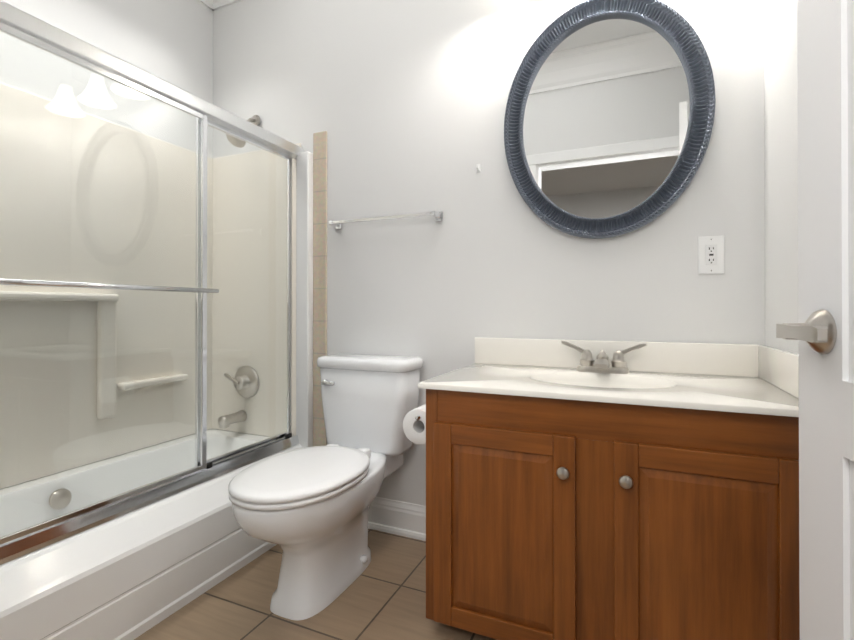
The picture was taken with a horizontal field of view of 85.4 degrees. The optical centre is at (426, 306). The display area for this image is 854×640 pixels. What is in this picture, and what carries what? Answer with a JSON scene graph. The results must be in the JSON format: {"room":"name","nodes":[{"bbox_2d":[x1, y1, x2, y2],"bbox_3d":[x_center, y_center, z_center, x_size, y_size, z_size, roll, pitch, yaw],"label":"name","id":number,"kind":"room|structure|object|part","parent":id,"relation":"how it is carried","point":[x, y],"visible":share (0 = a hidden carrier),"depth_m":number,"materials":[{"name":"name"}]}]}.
{"room":"bathroom","nodes":[
{"label":"bathroom","id":0,"kind":"room"},
{"bbox_2d":[1,0,212,103],"bbox_3d":[-1.566,-0.403,1.651,0.120,2.760,1.830,0,0,24],"label":"wall","id":1,"kind":"structure","parent":0,"point":[170,41],"depth_m":2.15,"materials":[{"name":"white paint"}]},
{"bbox_2d":[199,0,212,8],"bbox_3d":[-1.425,-1.683,1.660,0.135,0.199,1.710,0,0,24],"label":"crown molding","id":2,"kind":"structure","parent":1,"relation":"attached to","point":[208,3],"depth_m":2.43,"materials":[{"name":"white paint"}]},
{"bbox_2d":[134,528,495,639],"bbox_3d":[-1.033,0.997,-0.318,4.800,0.060,5.230,0,0,24],"label":"floor","id":3,"kind":"structure","parent":0,"point":[382,596],"depth_m":1.49,"materials":[{"name":"tile"}]},
{"bbox_2d":[0,0,312,639],"bbox_3d":[-1.164,0.005,1.537,0.702,1.943,1.706,0,0,24],"label":"shower","id":4,"kind":"object","parent":3,"relation":"on","point":[156,314],"visible":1,"depth_m":1.44,"materials":[{"name":"glass"}]},
{"bbox_3d":[-0.985,-0.056,1.355,0.005,1.293,0.782,0,0,24],"label":"shower door glass","id":5,"kind":"part","parent":4,"relation":"part of","materials":[{"name":"clear glass"}]},
{"bbox_3d":[-0.985,-0.056,1.355,0.014,1.313,0.802,0,0,24],"label":"shower door frame","id":6,"kind":"part","parent":4,"relation":"part of","materials":[{"name":"silver metal"}]},
{"bbox_3d":[-0.956,0.619,1.442,0.064,0.041,1.698,0,0,24],"label":"shower door sill","id":7,"kind":"part","parent":4,"relation":"part of","materials":[{"name":"silver metal"}]},
{"bbox_3d":[-0.956,-0.738,1.449,0.056,0.047,1.698,0,0,24],"label":"shower door frame","id":8,"kind":"part","parent":4,"relation":"part of","materials":[{"name":"silver metal"}]},
{"bbox_3d":[-0.750,-0.053,1.950,0.005,1.293,0.500,0,0,24],"label":"shower door glass","id":9,"kind":"part","parent":4,"relation":"part of","materials":[{"name":"clear glass"}]},
{"bbox_3d":[-0.750,-0.053,1.950,0.014,1.313,0.520,0,0,24],"label":"shower door frame","id":10,"kind":"part","parent":4,"relation":"part of","materials":[{"name":"silver metal"}]},
{"bbox_2d":[228,353,422,619],"bbox_3d":[-0.358,0.592,1.671,0.434,0.770,0.785,0,0,24],"label":"toilet","id":11,"kind":"object","parent":3,"relation":"on","point":[306,509],"visible":1,"depth_m":1.56,"materials":[{"name":"white ceramic"}]},
{"bbox_3d":[-0.413,0.568,1.546,0.380,0.017,0.511,0,0,24],"label":"seat","id":12,"kind":"part","parent":11,"relation":"part of","materials":[{"name":"white plastic"}]},
{"bbox_3d":[-0.408,0.555,1.558,0.382,0.046,0.539,0,0,24],"label":"lid","id":13,"kind":"part","parent":11,"relation":"part of","materials":[{"name":"white plastic"}]},
{"bbox_3d":[-0.405,0.313,1.899,0.068,0.025,0.022,0,0,24],"label":"handle","id":14,"kind":"part","parent":11,"relation":"part of","materials":[{"name":"silver metal"}]},
{"bbox_3d":[-0.240,0.421,1.938,0.412,0.330,0.180,0,0,24],"label":"tank","id":15,"kind":"part","parent":11,"relation":"part of","materials":[{"name":"white ceramic"}]},
{"bbox_3d":[-0.240,0.232,1.939,0.434,0.048,0.202,0,0,24],"label":"tank lid","id":16,"kind":"part","parent":11,"relation":"part of","materials":[{"name":"white ceramic"}]},
{"bbox_2d":[403,337,799,639],"bbox_3d":[0.466,0.548,1.433,1.085,0.855,0.573,0,0,24],"label":"bathroom vanity","id":17,"kind":"object","parent":3,"relation":"on","point":[604,490],"visible":0.96,"depth_m":1.20,"materials":[{"name":"brown wood"}]},
{"bbox_3d":[0.350,0.425,1.188,0.033,0.033,0.031,0,0,24],"label":"door knob","id":18,"kind":"part","parent":17,"relation":"part of","materials":[{"name":"silver metal"}]},
{"bbox_2d":[561,341,646,373],"bbox_3d":[0.588,0.173,1.554,0.274,0.102,0.132,0,0,24],"label":"faucet","id":19,"kind":"object","parent":17,"relation":"on","point":[587,365],"depth_m":1.56,"materials":[{"name":"silver metal"}]},
{"bbox_3d":[0.485,0.425,1.129,0.033,0.033,0.031,0,0,24],"label":"door knob","id":20,"kind":"part","parent":17,"relation":"part of","materials":[{"name":"silver metal"}]},
{"bbox_2d":[213,0,764,505],"bbox_3d":[-0.006,-0.402,2.028,2.670,2.760,0.120,0,0,24],"label":"wall","id":21,"kind":"structure","parent":0,"point":[401,104],"depth_m":1.90,"materials":[{"name":"white paint"}]},
{"bbox_2d":[211,0,241,10],"bbox_3d":[-0.057,-1.681,1.917,2.430,0.199,0.135,0,0,24],"label":"crown molding","id":22,"kind":"structure","parent":21,"relation":"attached to","point":[217,4],"depth_m":2.43,"materials":[{"name":"white paint"}]},
{"bbox_2d":[313,131,326,446],"bbox_3d":[-0.502,0.079,2.172,0.076,1.800,0.011,0,0,24],"label":"trim","id":23,"kind":"structure","parent":21,"relation":"attached to","point":[319,249],"depth_m":2.17,"materials":[{"name":"beige tile"}]},
{"bbox_2d":[328,211,442,228],"bbox_3d":[-0.191,-0.378,2.004,0.532,0.040,0.072,0,0,24],"label":"towel rail","id":24,"kind":"object","parent":21,"relation":"attached to","point":[438,216],"visible":1,"depth_m":1.96,"materials":[{"name":"silver metal"}]},
{"bbox_2d":[368,497,425,540],"bbox_3d":[-0.138,0.911,2.001,0.740,0.135,0.024,0,0,24],"label":"baseboard","id":25,"kind":"structure","parent":21,"relation":"attached to","point":[401,518],"depth_m":1.99,"materials":[{"name":"white wood"}]},
{"bbox_2d":[476,164,480,171],"bbox_3d":[0.204,-0.559,1.858,0.018,0.032,0.022,0,0,24],"label":"hook","id":26,"kind":"object","parent":21,"relation":"attached to","point":[478,167],"visible":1,"depth_m":1.86,"materials":[{"name":"white plastic"}]},
{"bbox_2d":[504,0,715,238],"bbox_3d":[0.621,-0.673,1.654,0.704,0.860,0.056,0,0,24],"label":"mirror","id":27,"kind":"object","parent":21,"relation":"attached to","point":[609,116],"visible":1,"depth_m":1.64,"materials":[{"name":"grey mirror"}]},
{"bbox_3d":[0.627,-0.673,1.667,0.564,0.720,0.023,0,0,24],"label":"glass","id":28,"kind":"part","parent":27,"relation":"part of","materials":[{"name":"white"}]},
{"bbox_2d":[698,235,723,273],"bbox_3d":[0.944,-0.172,1.536,0.075,0.126,0.009,0,0,24],"label":"electrical outlet","id":29,"kind":"object","parent":21,"relation":"attached to","point":[710,254],"visible":1,"depth_m":1.53,"materials":[{"name":"white plastic"}]},
{"bbox_2d":[764,0,798,353],"bbox_3d":[0.767,-0.408,0.621,0.120,2.760,1.830,0,0,24],"label":"wall","id":30,"kind":"structure","parent":0,"point":[781,154],"depth_m":1.32,"materials":[{"name":"white paint"}]},
{"bbox_2d":[797,0,853,639],"bbox_3d":[0.472,-0.045,0.314,0.035,2.015,0.760,0,0,15],"label":"door","id":31,"kind":"structure","parent":30,"relation":"in","point":[825,53],"depth_m":0.62,"materials":[{"name":"white"}]},
{"bbox_2d":[776,309,836,353],"bbox_3d":[0.545,0.034,0.594,0.135,0.060,0.114,0,0,15],"label":"door handle","id":32,"kind":"object","parent":31,"relation":"attached to","point":[816,331],"depth_m":0.60,"materials":[{"name":"silver metal"}]}
]}

